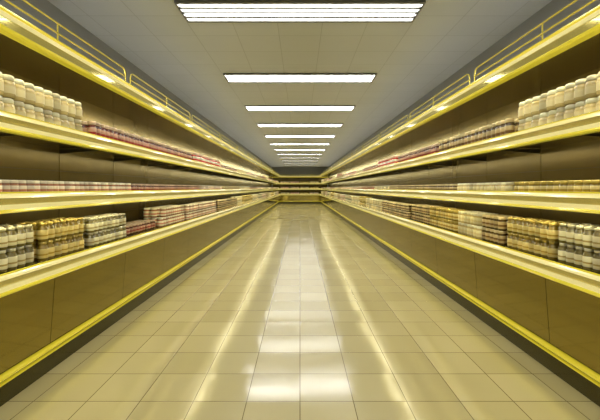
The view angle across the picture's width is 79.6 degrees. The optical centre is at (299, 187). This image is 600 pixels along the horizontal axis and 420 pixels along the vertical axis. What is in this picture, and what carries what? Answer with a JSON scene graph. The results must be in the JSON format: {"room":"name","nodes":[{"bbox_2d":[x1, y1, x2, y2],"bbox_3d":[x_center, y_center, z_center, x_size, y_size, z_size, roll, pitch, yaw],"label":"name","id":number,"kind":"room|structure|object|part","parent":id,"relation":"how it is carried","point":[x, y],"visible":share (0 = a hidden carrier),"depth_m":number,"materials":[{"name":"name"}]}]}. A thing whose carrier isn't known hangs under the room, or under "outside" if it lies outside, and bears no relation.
{"room":"supermarket","nodes":[
{"label":"supermarket","id":0,"kind":"room"},
{"bbox_2d":[0,0,271,170],"bbox_3d":[-3.010,-0.300,17.400,0.100,3.800,41.400,0,0,0],"label":"wall","id":1,"kind":"structure","parent":0,"point":[45,6],"depth_m":5.39,"materials":[{"name":"paint"}]},
{"bbox_2d":[0,203,599,419],"bbox_3d":[0.000,1.650,17.400,6.120,0.100,41.400,0,0,0],"label":"floor","id":2,"kind":"structure","parent":0,"point":[299,314],"depth_m":3.48,"materials":[{"name":"tile"}]},
{"bbox_2d":[0,0,279,406],"bbox_3d":[-2.475,0.096,16.910,0.930,3.008,40.180,0,0,0],"label":"shelf","id":3,"kind":"object","parent":2,"relation":"on","point":[50,309],"visible":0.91,"depth_m":4.00,"materials":[{"name":"yellow metal"}]},
{"bbox_2d":[0,224,33,272],"bbox_3d":[-2.334,0.465,2.302,0.275,0.330,1.408,0,0,0],"label":"jars","id":4,"kind":"object","parent":3,"relation":"in","point":[16,240],"visible":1,"depth_m":2.80,"materials":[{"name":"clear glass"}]},
{"bbox_2d":[0,72,81,130],"bbox_3d":[-2.298,-0.670,2.586,0.325,0.340,1.977,0,0,0],"label":"jars","id":5,"kind":"object","parent":3,"relation":"in","point":[19,97],"visible":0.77,"depth_m":2.97,"materials":[{"name":"beige glass"}]},
{"bbox_2d":[16,217,83,260],"bbox_3d":[-2.333,0.465,3.396,0.277,0.330,0.618,0,0,0],"label":"jars","id":6,"kind":"object","parent":3,"relation":"in","point":[54,237],"visible":0.88,"depth_m":3.28,"materials":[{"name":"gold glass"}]},
{"bbox_2d":[0,180,130,191],"bbox_3d":[-2.256,0.002,2.994,0.239,0.125,3.190,0,0,0],"label":"jars","id":7,"kind":"object","parent":3,"relation":"in","point":[5,185],"visible":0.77,"depth_m":3.17,"materials":[{"name":"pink glass"}]},
{"bbox_2d":[75,213,125,247],"bbox_3d":[-2.334,0.474,4.194,0.274,0.310,0.792,0,0,0],"label":"jars","id":8,"kind":"object","parent":3,"relation":"in","point":[99,229],"visible":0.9,"depth_m":4.08,"materials":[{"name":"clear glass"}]},
{"bbox_2d":[81,121,191,159],"bbox_3d":[-2.284,-0.601,5.465,0.275,0.200,3.430,0,0,0],"label":"jars","id":9,"kind":"object","parent":3,"relation":"in","point":[92,127],"visible":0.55,"depth_m":4.55,"materials":[{"name":"red glass"}]},
{"bbox_3d":[-2.540,1.460,16.910,0.740,0.280,40.180,0,0,0],"label":"kick plate","id":10,"kind":"part","parent":3,"relation":"part of","materials":[{"name":"yellow"}]},
{"bbox_2d":[125,220,154,235],"bbox_3d":[-2.413,0.565,5.218,0.296,0.130,0.940,0,0,0],"label":"jars","id":11,"kind":"object","parent":3,"relation":"in","point":[136,226],"visible":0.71,"depth_m":5.16,"materials":[{"name":"red glass"}]},
{"bbox_3d":[-2.060,-1.324,16.810,0.016,0.168,39.896,0,0,0],"label":"guard rail","id":12,"kind":"part","parent":3,"relation":"part of","materials":[{"name":"yellow metal"}]},
{"bbox_2d":[143,205,183,226],"bbox_3d":[-2.358,0.474,6.321,0.325,0.310,1.144,0,0,0],"label":"jars","id":13,"kind":"object","parent":3,"relation":"in","point":[165,215],"visible":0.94,"depth_m":5.91,"materials":[{"name":"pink glass"}]},
{"bbox_2d":[131,184,198,189],"bbox_3d":[-2.283,0.004,6.162,0.293,0.120,3.007,0,0,0],"label":"jars","id":14,"kind":"object","parent":3,"relation":"in","point":[133,186],"visible":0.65,"depth_m":5.61,"materials":[{"name":"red glass"}]},
{"bbox_2d":[182,201,215,219],"bbox_3d":[-2.274,0.479,8.194,0.212,0.300,2.393,0,0,0],"label":"jars","id":15,"kind":"object","parent":3,"relation":"in","point":[198,209],"visible":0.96,"depth_m":7.75,"materials":[{"name":"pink glass"}]},
{"bbox_2d":[191,153,219,166],"bbox_3d":[-2.278,-0.611,8.442,0.320,0.220,2.285,0,0,0],"label":"jars","id":16,"kind":"object","parent":3,"relation":"on","point":[197,157],"visible":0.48,"depth_m":8.09,"materials":[{"name":"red glass"}]},
{"bbox_2d":[199,185,221,188],"bbox_3d":[-2.234,0.004,8.838,0.212,0.120,2.081,0,0,0],"label":"jars","id":17,"kind":"object","parent":3,"relation":"in","point":[200,186],"visible":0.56,"depth_m":8.55,"materials":[{"name":"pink glass"}]},
{"bbox_2d":[212,198,236,211],"bbox_3d":[-2.234,0.479,10.875,0.212,0.300,2.704,0,0,0],"label":"jars","id":18,"kind":"object","parent":3,"relation":"on","point":[221,204],"visible":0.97,"depth_m":10.32,"materials":[{"name":"brown glass"}]},
{"bbox_2d":[220,164,236,170],"bbox_3d":[-2.274,-0.576,11.099,0.211,0.150,2.702,0,0,0],"label":"jars","id":19,"kind":"object","parent":3,"relation":"in","point":[222,166],"visible":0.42,"depth_m":10.82,"materials":[{"name":"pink glass"}]},
{"bbox_2d":[222,186,239,188],"bbox_3d":[-2.234,0.004,11.436,0.213,0.120,2.808,0,0,0],"label":"jars","id":20,"kind":"object","parent":3,"relation":"on","point":[223,187],"visible":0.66,"depth_m":11.15,"materials":[{"name":"brown glass"}]},
{"bbox_2d":[231,196,241,205],"bbox_3d":[-2.274,0.465,12.937,0.212,0.330,1.353,0,0,0],"label":"jars","id":21,"kind":"object","parent":3,"relation":"in","point":[239,198],"visible":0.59,"depth_m":12.80,"materials":[{"name":"beige glass"}]},
{"bbox_2d":[237,169,246,173],"bbox_3d":[-2.234,-0.583,13.482,0.213,0.165,1.975,0,0,0],"label":"jars","id":22,"kind":"object","parent":3,"relation":"in","point":[238,170],"visible":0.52,"depth_m":13.26,"materials":[{"name":"beige glass"}]},
{"bbox_2d":[242,195,251,204],"bbox_3d":[-2.234,0.465,14.908,0.212,0.330,2.497,0,0,0],"label":"jars","id":23,"kind":"object","parent":3,"relation":"in","point":[245,198],"visible":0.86,"depth_m":14.42,"materials":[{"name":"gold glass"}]},
{"bbox_2d":[250,194,257,201],"bbox_3d":[-2.234,0.465,17.314,0.204,0.330,2.185,0,0,0],"label":"jars","id":24,"kind":"object","parent":3,"relation":"in","point":[254,196],"visible":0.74,"depth_m":16.98,"materials":[{"name":"beige glass"}]},
{"bbox_2d":[272,175,327,202],"bbox_3d":[0.000,0.096,37.475,5.800,3.008,0.930,0,0,0],"label":"shelf","id":25,"kind":"object","parent":2,"relation":"on","point":[284,198],"visible":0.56,"depth_m":37.19,"materials":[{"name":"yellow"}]},
{"bbox_3d":[0.000,1.460,37.540,5.800,0.280,0.740,0,0,0],"label":"kick plate","id":26,"kind":"part","parent":25,"relation":"part of","materials":[{"name":"yellow metal"}]},
{"bbox_2d":[320,0,599,406],"bbox_3d":[2.475,0.096,16.910,0.930,3.008,40.180,0,0,0],"label":"shelf","id":27,"kind":"object","parent":2,"relation":"on","point":[549,309],"visible":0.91,"depth_m":4.01,"materials":[{"name":"yellow metal"}]},
{"bbox_2d":[340,194,345,200],"bbox_3d":[2.234,0.479,18.337,0.204,0.300,1.665,0,0,0],"label":"jars","id":28,"kind":"object","parent":27,"relation":"in","point":[342,196],"visible":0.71,"depth_m":18.16,"materials":[{"name":"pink glass"}]},
{"bbox_2d":[345,195,353,202],"bbox_3d":[2.274,0.479,16.326,0.203,0.300,2.184,0,0,0],"label":"jars","id":29,"kind":"object","parent":27,"relation":"in","point":[348,198],"visible":0.75,"depth_m":16.13,"materials":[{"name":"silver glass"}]},
{"bbox_2d":[349,186,361,188],"bbox_3d":[2.234,0.004,14.123,0.212,0.120,2.911,0,0,0],"label":"jars","id":30,"kind":"object","parent":27,"relation":"in","point":[358,187],"visible":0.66,"depth_m":13.63,"materials":[{"name":"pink glass"}]},
{"bbox_2d":[352,196,359,204],"bbox_3d":[2.274,0.479,14.179,0.212,0.300,1.873,0,0,0],"label":"jars","id":31,"kind":"object","parent":27,"relation":"in","point":[355,199],"visible":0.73,"depth_m":13.99,"materials":[{"name":"beige glass"}]},
{"bbox_2d":[360,196,371,206],"bbox_3d":[2.274,0.465,12.481,0.213,0.330,1.352,0,0,0],"label":"jars","id":32,"kind":"object","parent":27,"relation":"in","point":[362,198],"visible":0.58,"depth_m":12.36,"materials":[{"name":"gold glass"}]},
{"bbox_2d":[362,186,373,188],"bbox_3d":[2.234,0.004,11.548,0.213,0.120,1.871,0,0,0],"label":"jars","id":33,"kind":"object","parent":27,"relation":"in","point":[363,187],"visible":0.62,"depth_m":11.32,"materials":[{"name":"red glass"}]},
{"bbox_2d":[363,164,377,170],"bbox_3d":[2.234,-0.583,11.091,0.211,0.165,2.181,0,0,0],"label":"jars","id":34,"kind":"object","parent":27,"relation":"in","point":[376,165],"visible":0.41,"depth_m":10.89,"materials":[{"name":"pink glass"}]},
{"bbox_2d":[366,198,387,211],"bbox_3d":[2.234,0.479,10.606,0.212,0.300,2.184,0,0,0],"label":"jars","id":35,"kind":"object","parent":27,"relation":"in","point":[372,203],"visible":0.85,"depth_m":10.36,"materials":[{"name":"beige glass"}]},
{"bbox_2d":[374,186,388,188],"bbox_3d":[2.274,0.004,9.683,0.212,0.120,1.765,0,0,0],"label":"jars","id":36,"kind":"object","parent":27,"relation":"in","point":[375,187],"visible":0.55,"depth_m":9.59,"materials":[{"name":"beige glass"}]},
{"bbox_2d":[378,156,397,166],"bbox_3d":[2.278,-0.616,8.983,0.320,0.230,1.767,0,0,0],"label":"jars","id":37,"kind":"object","parent":27,"relation":"on","point":[394,159],"visible":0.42,"depth_m":8.65,"materials":[{"name":"red glass"}]},
{"bbox_2d":[382,201,411,218],"bbox_3d":[2.234,0.479,8.290,0.213,0.300,2.184,0,0,0],"label":"jars","id":38,"kind":"object","parent":27,"relation":"on","point":[404,210],"visible":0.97,"depth_m":7.86,"materials":[{"name":"brown glass"}]},
{"bbox_2d":[398,143,438,161],"bbox_3d":[2.283,-0.601,6.776,0.294,0.200,2.256,0,0,0],"label":"jars","id":39,"kind":"object","parent":27,"relation":"in","point":[434,148],"visible":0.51,"depth_m":6.42,"materials":[{"name":"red glass"}]},
{"bbox_2d":[389,184,457,189],"bbox_3d":[2.283,0.004,6.831,0.294,0.120,3.663,0,0,0],"label":"jars","id":40,"kind":"object","parent":27,"relation":"on","point":[436,186],"visible":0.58,"depth_m":6.04,"materials":[{"name":"brown glass"}]},
{"bbox_2d":[412,204,443,224],"bbox_3d":[2.343,0.474,6.648,0.291,0.310,0.941,0,0,0],"label":"jars","id":41,"kind":"object","parent":27,"relation":"on","point":[420,212],"visible":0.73,"depth_m":6.57,"materials":[{"name":"brown glass"}]},
{"bbox_2d":[430,207,472,231],"bbox_3d":[2.343,0.474,5.625,0.294,0.310,1.035,0,0,0],"label":"jars","id":42,"kind":"object","parent":27,"relation":"in","point":[446,218],"visible":0.81,"depth_m":5.50,"materials":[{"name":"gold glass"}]},
{"bbox_3d":[2.060,-1.324,16.810,0.016,0.168,39.896,0,0,0],"label":"guard rail","id":43,"kind":"part","parent":27,"relation":"part of","materials":[{"name":"yellow metal"}]},
{"bbox_3d":[2.540,1.460,16.910,0.740,0.280,40.180,0,0,0],"label":"kick plate","id":44,"kind":"part","parent":27,"relation":"part of","materials":[{"name":"yellow"}]},
{"bbox_2d":[458,211,494,238],"bbox_3d":[2.334,0.474,4.736,0.275,0.310,0.616,0,0,0],"label":"jars","id":45,"kind":"object","parent":27,"relation":"in","point":[469,222],"visible":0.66,"depth_m":4.70,"materials":[{"name":"beige glass"}]},
{"bbox_2d":[439,118,518,151],"bbox_3d":[2.283,-0.611,4.638,0.294,0.220,1.879,0,0,0],"label":"jars","id":46,"kind":"object","parent":27,"relation":"on","point":[509,125],"visible":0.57,"depth_m":4.22,"materials":[{"name":"brown glass"}]},
{"bbox_2d":[457,182,513,190],"bbox_3d":[2.274,0.002,4.314,0.278,0.125,1.232,0,0,0],"label":"jars","id":47,"kind":"object","parent":27,"relation":"in","point":[499,186],"visible":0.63,"depth_m":4.08,"materials":[{"name":"beige glass"}]},
{"bbox_2d":[482,214,517,244],"bbox_3d":[2.333,0.474,4.168,0.274,0.310,0.441,0,0,0],"label":"jars","id":48,"kind":"object","parent":27,"relation":"on","point":[494,226],"visible":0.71,"depth_m":4.07,"materials":[{"name":"brown glass"}]},
{"bbox_2d":[507,217,570,259],"bbox_3d":[2.334,0.469,3.500,0.275,0.320,0.704,0,0,0],"label":"jars","id":49,"kind":"object","parent":27,"relation":"in","point":[536,236],"visible":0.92,"depth_m":3.42,"materials":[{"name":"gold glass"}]},
{"bbox_2d":[514,180,599,191],"bbox_3d":[2.262,0.002,2.519,0.252,0.125,2.238,0,0,0],"label":"jars","id":50,"kind":"object","parent":27,"relation":"in","point":[570,185],"visible":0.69,"depth_m":2.95,"materials":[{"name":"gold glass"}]},
{"bbox_2d":[518,72,599,130],"bbox_3d":[2.298,-0.670,2.586,0.323,0.340,1.977,0,0,0],"label":"jars","id":51,"kind":"object","parent":27,"relation":"in","point":[582,96],"visible":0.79,"depth_m":2.96,"materials":[{"name":"beige glass"}]},
{"bbox_2d":[558,223,599,272],"bbox_3d":[2.334,0.465,2.346,0.275,0.330,1.496,0,0,0],"label":"jars","id":52,"kind":"object","parent":27,"relation":"in","point":[579,244],"visible":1,"depth_m":2.85,"materials":[{"name":"white glass"}]},
{"bbox_2d":[48,0,551,166],"bbox_3d":[0.000,-2.250,17.400,6.120,0.100,41.400,0,0,0],"label":"ceiling","id":53,"kind":"structure","parent":0,"point":[190,60],"depth_m":6.02,"materials":[{"name":"paint"}]},
{"bbox_2d":[174,0,425,22],"bbox_3d":[0.000,-2.182,4.460,2.940,0.034,0.514,0,0,0],"label":"ceiling light","id":54,"kind":"object","parent":53,"relation":"attached to","point":[194,11],"depth_m":4.44,"materials":[{"name":"white plastic"}]},
{"bbox_2d":[223,73,376,82],"bbox_3d":[0.000,-2.182,7.140,2.940,0.034,0.514,0,0,0],"label":"ceiling light","id":55,"kind":"object","parent":53,"relation":"attached to","point":[230,77],"depth_m":7.07,"materials":[{"name":"white plastic"}]},
{"bbox_2d":[245,105,354,110],"bbox_3d":[0.000,-2.182,9.820,2.940,0.034,0.514,0,0,0],"label":"ceiling light","id":56,"kind":"object","parent":53,"relation":"attached to","point":[249,107],"depth_m":9.68,"materials":[{"name":"white plastic"}]},
{"bbox_2d":[257,123,342,126],"bbox_3d":[0.000,-2.182,12.500,2.940,0.034,0.514,0,0,0],"label":"ceiling light","id":57,"kind":"object","parent":53,"relation":"attached to","point":[259,124],"depth_m":12.27,"materials":[{"name":"white plastic"}]},
{"bbox_2d":[265,135,334,137],"bbox_3d":[0.000,-2.182,15.180,2.940,0.034,0.514,0,0,0],"label":"ceiling light","id":58,"kind":"object","parent":53,"relation":"attached to","point":[267,136],"depth_m":15.16,"materials":[{"name":"white plastic"}]},
{"bbox_2d":[270,143,329,144],"bbox_3d":[0.000,-2.182,17.860,2.940,0.034,0.514,0,0,0],"label":"ceiling light","id":59,"kind":"object","parent":53,"relation":"attached to","point":[270,143],"depth_m":17.76,"materials":[{"name":"white plastic"}]},
{"bbox_2d":[274,149,325,150],"bbox_3d":[0.000,-2.182,20.540,2.940,0.034,0.514,0,0,0],"label":"ceiling light","id":60,"kind":"object","parent":53,"relation":"attached to","point":[274,149],"depth_m":20.28,"materials":[{"name":"white plastic"}]},
{"bbox_2d":[277,154,322,154],"bbox_3d":[0.000,-2.182,23.220,2.940,0.034,0.514,0,0,0],"label":"ceiling light","id":61,"kind":"object","parent":53,"relation":"attached to","point":[277,154],"depth_m":23.32,"materials":[{"name":"white plastic"}]},
{"bbox_2d":[281,160,318,160],"bbox_3d":[0.000,-2.182,28.580,2.940,0.034,0.514,0,0,0],"label":"ceiling light","id":62,"kind":"object","parent":53,"relation":"attached to","point":[281,160],"depth_m":28.34,"materials":[{"name":"white plastic"}]},
{"bbox_2d":[283,162,316,162],"bbox_3d":[0.000,-2.182,31.260,2.940,0.034,0.514,0,0,0],"label":"ceiling light","id":63,"kind":"object","parent":53,"relation":"attached to","point":[283,162],"depth_m":31.02,"materials":[{"name":"white plastic"}]},
{"bbox_2d":[272,167,327,175],"bbox_3d":[0.000,-0.300,38.050,5.920,3.800,0.100,0,0,0],"label":"wall","id":64,"kind":"structure","parent":0,"point":[283,171],"depth_m":38.00,"materials":[{"name":"paint"}]},
{"bbox_2d":[279,157,320,157],"bbox_3d":[0.000,-2.182,25.900,2.940,0.034,0.514,0,0,0],"label":"ceiling light","id":65,"kind":"object","parent":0,"point":[279,157],"depth_m":25.64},
{"bbox_2d":[328,0,599,170],"bbox_3d":[3.010,-0.300,17.400,0.100,3.800,41.400,0,0,0],"label":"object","id":66,"kind":"structure","parent":0,"point":[554,6],"depth_m":5.42,"materials":[{"name":"paint"}]}
]}

